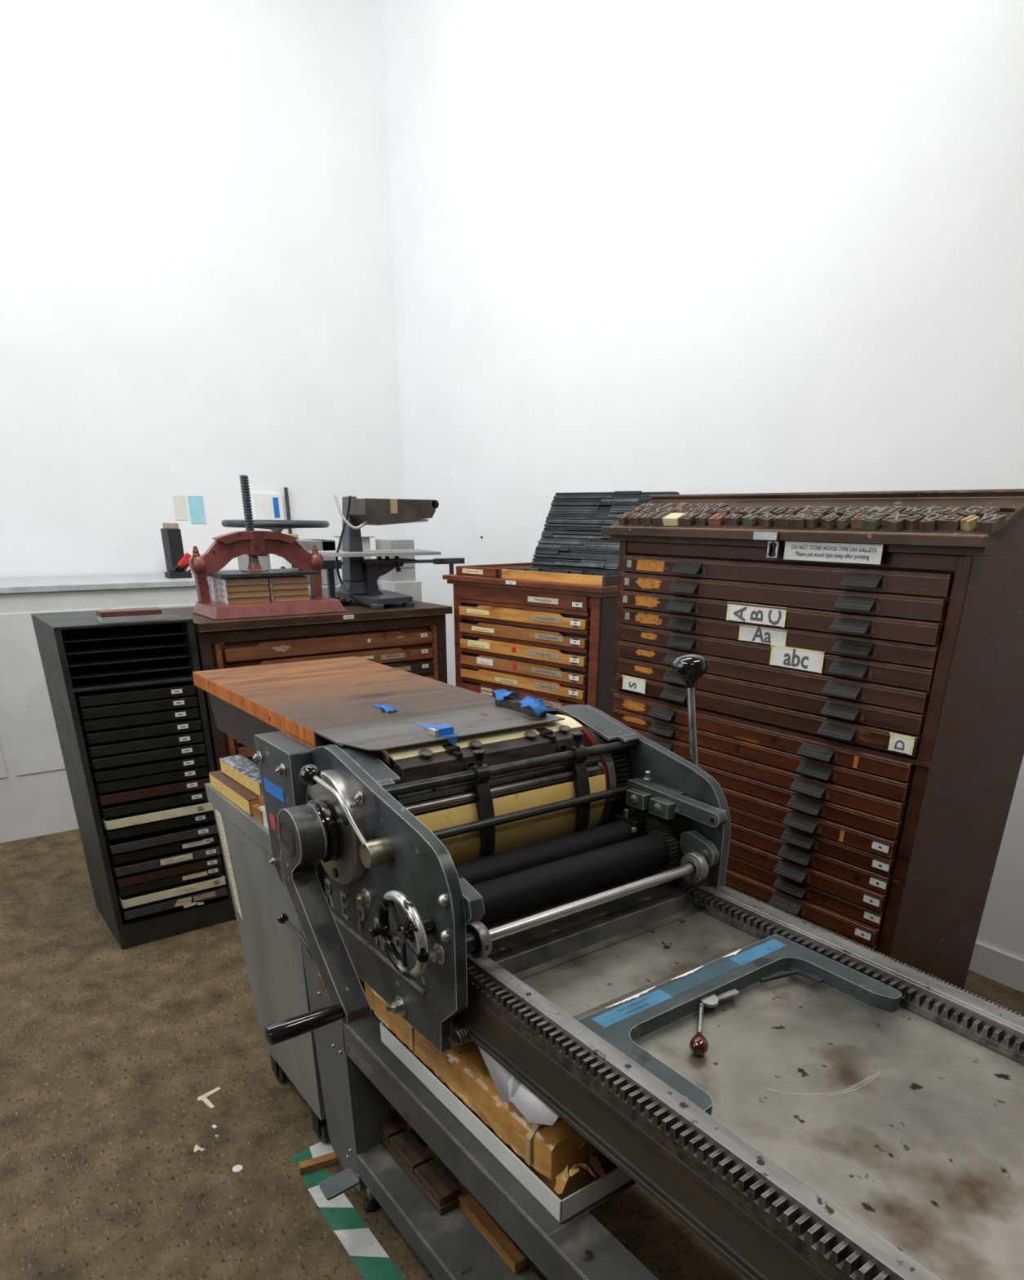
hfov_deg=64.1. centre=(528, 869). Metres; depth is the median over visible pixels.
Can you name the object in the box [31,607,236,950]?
rack
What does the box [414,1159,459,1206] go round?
wooden block
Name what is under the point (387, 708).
scrap
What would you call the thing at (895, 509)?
block
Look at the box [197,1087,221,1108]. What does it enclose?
paper scrap
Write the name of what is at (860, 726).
tall cabinet
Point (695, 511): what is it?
block
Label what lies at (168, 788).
tray
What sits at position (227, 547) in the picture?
press
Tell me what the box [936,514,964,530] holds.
block
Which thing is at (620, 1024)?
frame
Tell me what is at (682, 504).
block
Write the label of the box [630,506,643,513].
block
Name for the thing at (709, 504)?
block
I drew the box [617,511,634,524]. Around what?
block
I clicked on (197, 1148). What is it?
paper scrap
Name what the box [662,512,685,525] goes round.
block
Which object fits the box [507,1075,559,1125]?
paper sheet
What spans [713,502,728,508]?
block
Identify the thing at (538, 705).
tape
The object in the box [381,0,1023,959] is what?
wall
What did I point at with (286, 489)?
pipe
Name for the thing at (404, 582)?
box
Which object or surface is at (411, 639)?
cabinet
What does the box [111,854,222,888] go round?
tray
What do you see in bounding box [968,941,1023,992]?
baseboard
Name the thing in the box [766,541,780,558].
label
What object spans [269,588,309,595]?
book
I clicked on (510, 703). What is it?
bar
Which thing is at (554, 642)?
cabinet
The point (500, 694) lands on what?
tape
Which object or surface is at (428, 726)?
scrap
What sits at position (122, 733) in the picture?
tray
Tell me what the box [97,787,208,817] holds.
tray
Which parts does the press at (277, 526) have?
press frame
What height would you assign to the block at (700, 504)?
0.031 m
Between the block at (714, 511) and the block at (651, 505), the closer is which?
the block at (714, 511)
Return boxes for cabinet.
[161,597,452,771]
[204,782,329,1142]
[442,573,617,716]
[601,488,1023,990]
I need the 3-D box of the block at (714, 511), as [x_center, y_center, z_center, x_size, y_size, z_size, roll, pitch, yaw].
[0.518,-0.989,2.271,0.035,0.032,0.020,-16,28,-33]
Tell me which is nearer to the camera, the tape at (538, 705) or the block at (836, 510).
the tape at (538, 705)
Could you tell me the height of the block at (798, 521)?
0.034 m
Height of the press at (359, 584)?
0.459 m
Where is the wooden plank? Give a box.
[380,1136,458,1215]
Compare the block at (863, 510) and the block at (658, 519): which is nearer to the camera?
the block at (863, 510)
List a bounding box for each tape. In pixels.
[290,1139,405,1279]
[491,688,519,700]
[519,695,551,716]
[753,531,777,540]
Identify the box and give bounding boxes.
[160,523,186,572]
[375,538,422,601]
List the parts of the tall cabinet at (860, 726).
pull, pull, pull, pull, pull, pull, pull, pull, pull, pull, pull, drawer, drawer, drawer, drawer, drawer, drawer, drawer, drawer, drawer, drawer, pull, drawer, pull, pull, drawer, pull, pull, drawer, pull, drawer, drawer, pull, drawer, drawer, pull, drawer, drawer, pull, pull, pull, pull, pull, pull, pull, pull, pull, pull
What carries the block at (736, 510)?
in the tall cabinet at (860, 726)
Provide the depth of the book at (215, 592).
3.27 m
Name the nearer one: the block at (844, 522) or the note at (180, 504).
the block at (844, 522)
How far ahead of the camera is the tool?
4.63 m
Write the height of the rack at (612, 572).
0.352 m
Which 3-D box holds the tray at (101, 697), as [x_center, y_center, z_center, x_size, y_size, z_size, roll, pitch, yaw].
[-1.590,-0.723,3.220,0.406,0.036,0.472,-16,29,-34]
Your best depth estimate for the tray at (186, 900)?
3.39 m
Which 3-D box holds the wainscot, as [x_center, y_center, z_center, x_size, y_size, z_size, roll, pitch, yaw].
[-2.665,-0.930,4.568,3.060,1.285,0.685,-16,29,-34]
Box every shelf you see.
[342,1011,658,1279]
[356,1128,541,1279]
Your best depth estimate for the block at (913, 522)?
1.81 m
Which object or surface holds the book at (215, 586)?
on the book at (215, 592)
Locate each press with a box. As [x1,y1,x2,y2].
[187,475,346,620]
[192,653,1023,1279]
[221,520,342,597]
[308,495,441,609]
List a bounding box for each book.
[208,576,268,585]
[208,582,270,591]
[209,588,270,598]
[210,594,271,604]
[262,575,307,583]
[268,582,309,590]
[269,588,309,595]
[270,594,309,602]
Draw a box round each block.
[208,770,259,814]
[219,754,262,795]
[252,803,263,823]
[258,794,265,805]
[380,1109,406,1144]
[389,1129,431,1173]
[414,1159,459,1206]
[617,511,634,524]
[628,511,646,524]
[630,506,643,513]
[637,503,647,508]
[639,507,654,513]
[640,512,657,524]
[643,503,657,509]
[649,506,666,514]
[652,511,671,524]
[653,503,664,509]
[662,502,677,509]
[662,506,677,512]
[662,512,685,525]
[673,502,690,510]
[675,506,688,512]
[679,511,700,526]
[684,506,696,512]
[686,502,697,508]
[691,506,705,513]
[694,502,705,508]
[694,512,712,526]
[697,506,715,515]
[702,502,716,507]
[707,512,728,526]
[708,506,721,515]
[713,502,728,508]
[717,506,733,515]
[724,513,743,526]
[730,507,742,514]
[738,506,757,515]
[742,513,759,527]
[754,506,777,515]
[757,512,777,528]
[772,506,787,515]
[773,513,795,527]
[784,506,801,515]
[790,513,811,528]
[796,506,817,514]
[804,513,823,528]
[808,506,832,516]
[821,513,840,528]
[827,506,844,515]
[836,513,855,528]
[839,506,858,517]
[850,506,872,515]
[850,514,869,528]
[862,512,886,530]
[864,506,891,515]
[882,511,911,531]
[883,506,906,516]
[901,506,924,515]
[905,514,924,529]
[917,505,945,518]
[920,513,943,531]
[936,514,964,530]
[938,506,964,515]
[958,506,986,517]
[960,515,980,531]
[976,512,1008,533]
[979,506,999,519]
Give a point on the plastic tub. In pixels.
(262, 808)
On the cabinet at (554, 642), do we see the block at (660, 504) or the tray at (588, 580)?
the tray at (588, 580)
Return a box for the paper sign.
[783,541,884,564]
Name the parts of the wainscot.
door, door, door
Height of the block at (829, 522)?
0.036 m
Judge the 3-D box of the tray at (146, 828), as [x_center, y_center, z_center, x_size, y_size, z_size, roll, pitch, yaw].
[-1.594,-0.251,3.424,0.406,0.036,0.474,-16,29,-34]
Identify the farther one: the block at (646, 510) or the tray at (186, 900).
the tray at (186, 900)
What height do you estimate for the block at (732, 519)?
0.032 m
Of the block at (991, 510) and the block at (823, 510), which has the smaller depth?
the block at (991, 510)
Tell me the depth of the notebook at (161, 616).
2.97 m
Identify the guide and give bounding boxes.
[427,724,459,744]
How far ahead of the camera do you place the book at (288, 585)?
3.35 m
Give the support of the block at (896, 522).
in the tall cabinet at (860, 726)
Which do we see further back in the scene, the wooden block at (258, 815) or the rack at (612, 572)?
the rack at (612, 572)
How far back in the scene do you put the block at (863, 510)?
1.94 m
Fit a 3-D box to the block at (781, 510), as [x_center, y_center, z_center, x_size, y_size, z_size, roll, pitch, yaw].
[0.650,-0.919,2.115,0.032,0.034,0.035,-5,24,-12]
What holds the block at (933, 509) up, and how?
in the tall cabinet at (860, 726)
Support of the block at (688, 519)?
in the tall cabinet at (860, 726)
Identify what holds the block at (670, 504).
in the tall cabinet at (860, 726)
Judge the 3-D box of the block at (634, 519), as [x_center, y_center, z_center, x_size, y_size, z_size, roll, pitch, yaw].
[0.327,-1.053,2.452,0.041,0.034,0.042,-17,29,-35]
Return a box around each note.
[172,495,188,519]
[187,495,206,523]
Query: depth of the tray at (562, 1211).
1.41 m
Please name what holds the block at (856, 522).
in the tall cabinet at (860, 726)
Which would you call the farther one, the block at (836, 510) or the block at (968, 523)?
the block at (836, 510)
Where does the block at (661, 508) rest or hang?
in the tall cabinet at (860, 726)
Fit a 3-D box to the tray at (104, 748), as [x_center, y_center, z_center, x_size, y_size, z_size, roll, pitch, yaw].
[-1.590,-0.554,3.292,0.406,0.036,0.476,-16,29,-34]
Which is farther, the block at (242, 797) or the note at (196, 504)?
the note at (196, 504)
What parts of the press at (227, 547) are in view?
arch frame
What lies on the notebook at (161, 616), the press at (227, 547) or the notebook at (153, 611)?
the notebook at (153, 611)
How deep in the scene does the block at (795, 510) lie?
2.07 m
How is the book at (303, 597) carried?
on the press at (227, 547)
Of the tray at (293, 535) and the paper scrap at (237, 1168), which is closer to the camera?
the paper scrap at (237, 1168)
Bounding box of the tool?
[164,552,192,578]
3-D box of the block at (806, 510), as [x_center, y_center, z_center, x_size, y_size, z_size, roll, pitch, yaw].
[0.699,-0.894,2.056,0.046,0.036,0.031,-14,27,-30]
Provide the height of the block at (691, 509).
0.035 m
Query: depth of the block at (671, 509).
2.38 m
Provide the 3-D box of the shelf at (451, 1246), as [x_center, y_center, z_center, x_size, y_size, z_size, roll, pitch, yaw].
[0.373,0.928,1.524,0.653,0.068,1.764,-16,29,-34]
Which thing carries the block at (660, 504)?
in the tall cabinet at (860, 726)
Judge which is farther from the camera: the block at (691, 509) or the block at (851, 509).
the block at (691, 509)
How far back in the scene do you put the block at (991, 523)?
1.69 m
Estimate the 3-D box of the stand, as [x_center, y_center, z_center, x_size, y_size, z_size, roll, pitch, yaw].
[-0.679,-1.472,4.125,0.840,0.182,0.065,-16,29,-34]
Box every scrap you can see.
[194,1144,205,1152]
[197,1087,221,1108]
[232,1164,243,1172]
[373,703,398,712]
[413,723,435,728]
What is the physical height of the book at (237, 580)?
0.023 m
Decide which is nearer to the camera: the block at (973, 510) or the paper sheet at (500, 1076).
the paper sheet at (500, 1076)
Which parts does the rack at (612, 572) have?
lead strip, lead strip, lead strip, lead strip, lead strip, lead strip, lead strip, lead strip, lead strip, lead strip, lead strip, lead strip, lead strip, lead strip, lead strip, lead strip, lead strip, lead strip, lead strip, lead strip, lead strip, lead strip, lead strip, lead strip, lead strip, lead strip, lead strip, lead strip, lead strip, lead strip, lead strip, lead strip, lead strip, lead strip, lead strip, lead strip, lead strip, lead strip, lead strip, lead strip, lead strip, lead strip, lead strip, lead strip, lead strip, lead strip, lead strip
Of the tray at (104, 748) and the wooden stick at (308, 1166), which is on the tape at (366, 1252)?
the wooden stick at (308, 1166)
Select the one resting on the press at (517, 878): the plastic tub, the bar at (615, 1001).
the bar at (615, 1001)
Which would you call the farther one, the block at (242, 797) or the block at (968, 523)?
the block at (242, 797)
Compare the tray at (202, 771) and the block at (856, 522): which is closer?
the block at (856, 522)
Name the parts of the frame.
lever knob, quoin lever, quoin lever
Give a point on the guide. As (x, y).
(442, 730)
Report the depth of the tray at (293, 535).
4.16 m
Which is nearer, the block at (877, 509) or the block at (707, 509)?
the block at (877, 509)
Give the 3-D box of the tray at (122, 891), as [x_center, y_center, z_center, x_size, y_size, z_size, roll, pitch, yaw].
[-1.597,-0.032,3.520,0.406,0.036,0.472,-16,29,-34]
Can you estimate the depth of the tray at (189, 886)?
3.38 m
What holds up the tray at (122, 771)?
in the rack at (79, 652)
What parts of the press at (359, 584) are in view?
heater plate, head knob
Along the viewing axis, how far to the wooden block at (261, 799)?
2.04 m
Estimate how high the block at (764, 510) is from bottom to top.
0.036 m
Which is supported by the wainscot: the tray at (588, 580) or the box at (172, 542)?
the box at (172, 542)
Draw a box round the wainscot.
[0,572,211,843]
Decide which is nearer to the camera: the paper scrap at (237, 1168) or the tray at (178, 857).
the paper scrap at (237, 1168)
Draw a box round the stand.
[322,557,465,598]
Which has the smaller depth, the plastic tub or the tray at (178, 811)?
the plastic tub
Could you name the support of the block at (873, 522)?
in the tall cabinet at (860, 726)
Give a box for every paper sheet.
[477,1044,521,1102]
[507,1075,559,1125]
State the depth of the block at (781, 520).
2.06 m
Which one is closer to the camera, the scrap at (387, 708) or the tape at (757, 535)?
the scrap at (387, 708)
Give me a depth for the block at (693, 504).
2.36 m
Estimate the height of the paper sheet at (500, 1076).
0.072 m
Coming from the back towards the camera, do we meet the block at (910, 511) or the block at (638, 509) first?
the block at (638, 509)
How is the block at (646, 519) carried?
in the tall cabinet at (860, 726)
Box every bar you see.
[495,696,546,717]
[573,937,761,1020]
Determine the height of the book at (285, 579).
0.023 m
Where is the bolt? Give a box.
[643,770,652,784]
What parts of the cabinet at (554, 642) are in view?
drawer, drawer, drawer, drawer, drawer, drawer, drawer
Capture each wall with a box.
[0,0,406,580]
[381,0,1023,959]
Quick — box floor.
[0,829,1023,1279]
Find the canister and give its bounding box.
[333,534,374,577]
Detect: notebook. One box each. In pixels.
[96,607,162,617]
[97,613,164,623]
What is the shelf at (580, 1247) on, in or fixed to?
attached to the press at (517, 878)
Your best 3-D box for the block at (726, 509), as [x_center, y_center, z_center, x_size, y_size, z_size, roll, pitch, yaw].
[0.540,-0.977,2.245,0.034,0.036,0.043,-5,24,-13]
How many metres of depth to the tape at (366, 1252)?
2.04 m
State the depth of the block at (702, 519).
2.25 m
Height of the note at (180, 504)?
0.135 m
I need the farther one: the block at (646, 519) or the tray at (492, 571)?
the tray at (492, 571)
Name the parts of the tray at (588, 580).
lead strip, lead strip, lead strip, lead strip, lead strip, lead strip, lead strip, lead strip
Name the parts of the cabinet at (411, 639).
drawer, drawer, drawer, cable coil, drawer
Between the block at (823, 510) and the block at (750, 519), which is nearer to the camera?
the block at (823, 510)
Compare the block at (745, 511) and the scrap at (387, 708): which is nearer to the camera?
the scrap at (387, 708)
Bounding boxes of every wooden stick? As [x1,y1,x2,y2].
[298,1151,340,1174]
[455,1181,526,1273]
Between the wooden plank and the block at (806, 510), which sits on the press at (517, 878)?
the wooden plank
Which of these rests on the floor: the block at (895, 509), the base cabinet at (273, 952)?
the base cabinet at (273, 952)
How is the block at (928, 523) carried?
in the tall cabinet at (860, 726)
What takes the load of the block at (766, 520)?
in the tall cabinet at (860, 726)
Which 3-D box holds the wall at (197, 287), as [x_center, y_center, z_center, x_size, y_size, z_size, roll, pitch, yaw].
[-3.108,-2.594,4.041,5.740,4.950,0.120,-16,29,-34]
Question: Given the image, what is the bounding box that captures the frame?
[577,933,902,1115]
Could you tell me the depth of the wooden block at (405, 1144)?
1.93 m
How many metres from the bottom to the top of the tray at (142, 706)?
0.036 m
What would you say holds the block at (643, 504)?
in the tall cabinet at (860, 726)
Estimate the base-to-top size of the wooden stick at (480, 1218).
0.028 m
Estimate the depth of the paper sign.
1.95 m
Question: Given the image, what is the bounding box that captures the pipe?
[284,487,295,568]
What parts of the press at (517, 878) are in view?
ball knob, latch lever, crank handle, ball knob, crank arm, trip lever, leg, wheel handle, plate, reel rod, rod, guard rod, rod, plate, lever knob, lever rod, swing arm, bed rail, bed rail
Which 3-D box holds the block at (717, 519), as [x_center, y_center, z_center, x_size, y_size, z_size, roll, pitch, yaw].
[0.516,-0.953,2.227,0.040,0.034,0.040,-16,28,-33]
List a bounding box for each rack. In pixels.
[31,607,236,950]
[531,490,679,575]
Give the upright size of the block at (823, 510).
0.037 m
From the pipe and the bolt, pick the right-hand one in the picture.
the bolt
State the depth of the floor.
2.38 m
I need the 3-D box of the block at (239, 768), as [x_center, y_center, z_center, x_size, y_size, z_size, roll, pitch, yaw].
[-0.724,-0.234,2.180,0.093,0.084,0.284,-17,29,-35]
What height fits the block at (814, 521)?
0.034 m
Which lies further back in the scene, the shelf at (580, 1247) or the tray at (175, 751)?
the tray at (175, 751)
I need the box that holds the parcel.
[364,982,610,1199]
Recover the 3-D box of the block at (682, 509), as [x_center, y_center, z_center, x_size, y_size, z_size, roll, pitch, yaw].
[0.442,-1.029,2.362,0.036,0.033,0.026,-19,30,-38]
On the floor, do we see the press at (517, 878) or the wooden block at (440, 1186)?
the press at (517, 878)
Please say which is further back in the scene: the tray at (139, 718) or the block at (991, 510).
the tray at (139, 718)
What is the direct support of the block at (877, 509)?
in the tall cabinet at (860, 726)
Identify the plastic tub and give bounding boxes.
[259,805,268,828]
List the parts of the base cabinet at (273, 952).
lid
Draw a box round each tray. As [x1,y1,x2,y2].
[74,681,196,707]
[75,694,198,719]
[79,706,199,731]
[81,717,202,744]
[84,729,204,757]
[87,742,205,769]
[89,753,207,782]
[92,765,208,793]
[94,776,209,805]
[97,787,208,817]
[99,800,213,830]
[102,810,215,840]
[104,820,218,854]
[106,833,218,865]
[109,843,221,876]
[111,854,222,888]
[114,865,223,897]
[116,873,226,908]
[119,885,227,919]
[286,533,298,540]
[379,1022,633,1223]
[456,562,533,577]
[499,567,618,586]
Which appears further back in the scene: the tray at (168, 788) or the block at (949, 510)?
the tray at (168, 788)
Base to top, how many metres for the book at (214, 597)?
0.023 m
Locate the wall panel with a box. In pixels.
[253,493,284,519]
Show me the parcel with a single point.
(557, 1154)

